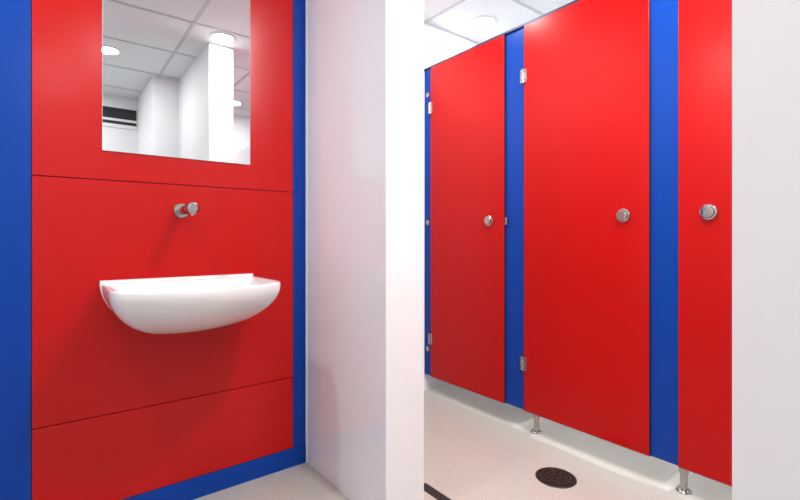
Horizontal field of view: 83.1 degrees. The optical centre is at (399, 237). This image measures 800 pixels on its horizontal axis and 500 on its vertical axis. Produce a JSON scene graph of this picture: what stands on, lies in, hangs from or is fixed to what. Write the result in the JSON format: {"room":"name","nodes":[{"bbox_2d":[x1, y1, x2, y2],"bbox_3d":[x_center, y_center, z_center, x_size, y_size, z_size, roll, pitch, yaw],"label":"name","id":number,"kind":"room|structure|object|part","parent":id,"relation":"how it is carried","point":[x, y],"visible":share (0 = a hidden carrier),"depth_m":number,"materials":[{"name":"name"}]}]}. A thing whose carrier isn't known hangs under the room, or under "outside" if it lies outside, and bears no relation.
{"room":"public restroom","nodes":[
{"label":"public restroom","id":0,"kind":"room"},
{"bbox_2d":[31,0,291,499],"bbox_3d":[-1.207,-0.208,1.729,1.600,2.417,0.487,0,0,-38],"label":"wall","id":1,"kind":"structure","parent":0,"point":[31,0],"depth_m":1.44,"materials":[{"name":"red laminate"}]},
{"bbox_2d":[0,0,30,499],"bbox_3d":[-1.432,-0.249,1.240,0.647,2.335,0.013,0,0,-38],"label":"wall panel","id":2,"kind":"object","parent":1,"relation":"attached to","point":[15,15],"depth_m":1.41,"materials":[{"name":"blue laminate"}]},
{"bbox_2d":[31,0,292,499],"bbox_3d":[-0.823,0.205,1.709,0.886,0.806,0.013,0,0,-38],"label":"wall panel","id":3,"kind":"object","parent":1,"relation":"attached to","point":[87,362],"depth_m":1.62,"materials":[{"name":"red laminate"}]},
{"bbox_2d":[173,202,199,217],"bbox_3d":[-0.767,-0.103,1.625,0.056,0.056,0.190,0,0,-38],"label":"tap","id":4,"kind":"object","parent":3,"relation":"attached to","point":[181,210],"depth_m":1.59,"materials":[{"name":"silver metal"}]},
{"bbox_2d":[32,0,292,191],"bbox_3d":[-0.823,-0.809,1.709,0.886,1.215,0.013,0,0,-38],"label":"wall panel","id":5,"kind":"object","parent":1,"relation":"attached to","point":[67,34],"depth_m":1.55,"materials":[{"name":"red laminate"}]},
{"bbox_2d":[102,0,249,164],"bbox_3d":[-0.819,-0.750,1.701,0.510,0.900,0.006,0,0,-38],"label":"wall mirror","id":6,"kind":"object","parent":5,"relation":"attached to","point":[176,73],"depth_m":1.69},
{"bbox_2d":[32,377,292,499],"bbox_3d":[-0.823,0.764,1.709,0.886,0.307,0.013,0,0,-38],"label":"wall panel","id":7,"kind":"object","parent":1,"relation":"attached to","point":[120,455],"depth_m":1.66,"materials":[{"name":"red laminate"}]},
{"bbox_2d":[99,273,279,333],"bbox_3d":[-0.690,0.248,1.536,0.526,0.205,0.425,0,0,-38],"label":"basin","id":8,"kind":"object","parent":1,"relation":"attached to","point":[167,305],"visible":1,"depth_m":1.42,"materials":[{"name":"white ceramic"}]},
{"bbox_3d":[-0.815,0.248,1.697,0.526,0.205,0.016,0,0,-38],"label":"plate","id":9,"kind":"part","parent":8,"relation":"part of","materials":[{"name":"white ceramic"}]},
{"bbox_2d":[122,444,305,499],"bbox_3d":[-1.054,0.960,1.530,1.600,0.080,0.016,0,0,-38],"label":"baseboard","id":10,"kind":"structure","parent":1,"relation":"attached to","point":[209,483],"depth_m":1.80,"materials":[{"name":"blue laminate"}]},
{"bbox_2d":[292,0,305,446],"bbox_3d":[-0.448,-0.249,1.999,0.058,2.335,0.013,0,0,-38],"label":"wall panel","id":11,"kind":"object","parent":1,"relation":"attached to","point":[299,6],"depth_m":1.99,"materials":[{"name":"blue laminate"}]},
{"bbox_2d":[306,0,306,462],"bbox_3d":[-0.417,-0.208,2.011,0.005,2.417,0.005,0,0,-38],"label":"trim","id":12,"kind":"structure","parent":1,"relation":"attached to","point":[306,0],"depth_m":2.01,"materials":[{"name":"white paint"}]},
{"bbox_2d":[424,23,478,389],"bbox_3d":[0.385,-0.208,3.201,2.380,2.417,0.100,0,0,-38],"label":"wall","id":13,"kind":"structure","parent":0,"point":[439,44],"depth_m":3.02,"materials":[{"name":"white paint"}]},
{"bbox_2d":[425,69,430,375],"bbox_3d":[0.200,-0.102,2.922,0.030,1.986,0.114,0,0,-38],"label":"pilaster","id":14,"kind":"object","parent":13,"relation":"attached to","point":[428,72],"depth_m":2.94,"materials":[{"name":"blue laminate"}]},
{"bbox_3d":[0.180,-0.105,2.932,0.010,1.684,0.034,0,0,-38],"label":"wall bracket","id":15,"kind":"part","parent":14,"relation":"part of","materials":[{"name":"silver metal"}]},
{"bbox_2d":[431,35,503,402],"bbox_3d":[0.375,-0.103,2.659,0.032,1.982,0.594,0,0,-38],"label":"door","id":16,"kind":"structure","parent":14,"relation":"attached to","point":[467,89],"depth_m":2.63,"materials":[{"name":"red laminate"}]},
{"bbox_2d":[433,34,505,402],"bbox_3d":[0.384,-0.102,2.666,0.011,1.985,0.597,0,0,-38],"label":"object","id":17,"kind":"object","parent":16,"relation":"attached to","point":[504,34],"visible":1,"depth_m":2.43,"materials":[{"name":"black"}]},
{"bbox_3d":[0.489,-0.096,2.501,0.020,0.058,0.058,0,0,-38],"label":"knob","id":18,"kind":"part","parent":16,"relation":"part of","materials":[{"name":"silver metal"}]},
{"bbox_2d":[194,383,731,499],"bbox_3d":[0.851,1.040,1.067,4.250,0.080,4.050,0,0,-38],"label":"floor","id":19,"kind":"structure","parent":0,"point":[477,446],"depth_m":1.98,"materials":[{"name":"plastic"}]},
{"bbox_2d":[307,0,384,499],"bbox_3d":[-0.319,-0.208,2.027,0.170,2.417,1.099,0,0,-38],"label":"wall partition","id":20,"kind":"structure","parent":19,"relation":"on","point":[346,38],"depth_m":1.74,"materials":[{"name":"white paint"}]},
{"bbox_2d":[385,0,423,499],"bbox_3d":[0.018,-0.208,1.590,0.170,2.417,0.006,0,0,-38],"label":"wall","id":21,"kind":"structure","parent":20,"relation":"attached to","point":[404,19],"depth_m":1.58,"materials":[{"name":"white paint"}]},
{"bbox_2d":[424,483,450,499],"bbox_3d":[0.635,0.999,1.116,0.040,0.003,1.792,0,0,-38],"label":"trim","id":22,"kind":"structure","parent":19,"relation":"on","point":[430,490],"depth_m":1.76,"materials":[{"name":"black metal"}]},
{"bbox_2d":[505,27,541,433],"bbox_3d":[1.169,-0.048,2.797,1.425,2.095,0.234,0,0,-38],"label":"pilaster","id":23,"kind":"object","parent":19,"relation":"on","point":[514,219],"visible":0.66,"depth_m":2.38,"materials":[{"name":"blue laminate"}]},
{"bbox_3d":[0.624,-0.102,2.381,0.020,1.986,0.228,0,0,-38],"label":"post panel","id":24,"kind":"part","parent":23,"relation":"part of","materials":[{"name":"blue laminate"}]},
{"bbox_2d":[522,0,648,455],"bbox_3d":[0.820,-0.103,2.081,0.032,1.982,0.624,0,0,-38],"label":"door","id":25,"kind":"structure","parent":23,"relation":"attached to","point":[586,62],"depth_m":2.04,"materials":[{"name":"red laminate"}]},
{"bbox_3d":[0.632,0.647,2.322,0.013,0.072,0.013,0,0,-38],"label":"hinge","id":26,"kind":"part","parent":25,"relation":"part of","materials":[{"name":"silver metal"}]},
{"bbox_2d":[524,0,650,455],"bbox_3d":[0.832,-0.102,2.085,0.011,1.985,0.618,0,0,-38],"label":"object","id":27,"kind":"object","parent":25,"relation":"attached to","point":[649,0],"visible":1,"depth_m":1.84,"materials":[{"name":"black"}]},
{"bbox_3d":[0.944,-0.096,1.912,0.020,0.058,0.058,0,0,-38],"label":"knob","id":28,"kind":"part","parent":25,"relation":"part of","materials":[{"name":"silver metal"}]},
{"bbox_2d":[535,467,576,488],"bbox_3d":[0.650,0.998,1.882,0.164,0.004,0.164,0,0,-38],"label":"floor drain","id":29,"kind":"object","parent":19,"relation":"on","point":[554,477],"visible":1,"depth_m":1.88,"materials":[{"name":"black metal"}]},
{"bbox_2d":[651,0,691,494],"bbox_3d":[1.615,-0.048,2.232,1.408,2.095,0.183,0,0,-38],"label":"pilaster","id":30,"kind":"object","parent":19,"relation":"on","point":[664,13],"visible":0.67,"depth_m":1.80,"materials":[{"name":"blue laminate"}]},
{"bbox_3d":[1.065,-0.102,1.808,0.020,1.986,0.183,0,0,-38],"label":"post panel","id":31,"kind":"part","parent":30,"relation":"part of","materials":[{"name":"blue laminate"}]},
{"bbox_2d":[679,0,731,485],"bbox_3d":[1.259,-0.103,1.512,0.032,1.982,0.597,0,0,-38],"label":"door","id":32,"kind":"structure","parent":30,"relation":"attached to","point":[705,26],"depth_m":1.68,"materials":[{"name":"red laminate"}]},
{"bbox_2d":[678,0,731,486],"bbox_3d":[1.268,-0.102,1.519,0.011,1.985,0.600,0,0,-38],"label":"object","id":33,"kind":"object","parent":32,"relation":"attached to","point":[678,0],"visible":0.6,"depth_m":1.75,"materials":[{"name":"black"}]},
{"bbox_3d":[1.135,-0.096,1.663,0.020,0.058,0.058,0,0,-38],"label":"knob","id":34,"kind":"part","parent":32,"relation":"part of","materials":[{"name":"silver metal"}]},
{"bbox_2d":[424,0,573,43],"bbox_3d":[0.851,-1.457,1.067,4.250,0.080,4.050,0,0,-38],"label":"ceiling","id":35,"kind":"structure","parent":0,"point":[509,14],"depth_m":2.85,"materials":[{"name":"tile"}]},
{"bbox_2d":[469,15,496,28],"bbox_3d":[0.546,-1.413,2.960,0.180,0.008,0.180,0,0,-38],"label":"recessed light","id":36,"kind":"object","parent":35,"relation":"in","point":[485,21],"visible":1,"depth_m":2.96,"materials":[{"name":"white paint"}]},
{"bbox_2d":[424,0,543,22],"bbox_3d":[0.851,-1.415,1.066,4.050,0.004,3.850,0,0,-38],"label":"grid","id":37,"kind":"object","parent":35,"relation":"attached to","point":[516,1],"depth_m":2.78,"materials":[{"name":"white metal"}]},
{"bbox_2d":[524,69,526,81],"bbox_3d":[0.642,-0.834,2.316,0.005,0.068,0.017,0,0,-38],"label":"hinge","id":38,"kind":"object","parent":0,"point":[525,73],"depth_m":2.31,"materials":[{"name":"silver metal"}]},
{"bbox_2d":[524,357,526,370],"bbox_3d":[0.642,0.647,2.316,0.005,0.068,0.017,0,0,-38],"label":"hinge","id":39,"kind":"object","parent":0,"point":[525,362],"depth_m":2.31,"materials":[{"name":"silver metal"}]},
{"bbox_2d":[732,0,799,499],"bbox_3d":[1.190,-0.208,0.070,0.170,2.417,1.858,0,0,-38],"label":"wall","id":40,"kind":"structure","parent":0,"point":[765,33],"depth_m":0.72,"materials":[{"name":"white paint"}]},
{"bbox_3d":[2.438,-0.048,0.068,0.068,2.095,0.329,0,0,-38],"label":"pilaster","id":41,"kind":"object","parent":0,"visible":0},
{"bbox_2d":[424,0,579,70],"bbox_3d":[1.340,-1.101,1.444,0.033,0.012,3.850,0,0,-38],"label":"rail","id":42,"kind":"object","parent":41,"relation":"on","point":[574,1],"visible":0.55,"depth_m":2.40,"materials":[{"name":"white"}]}
]}

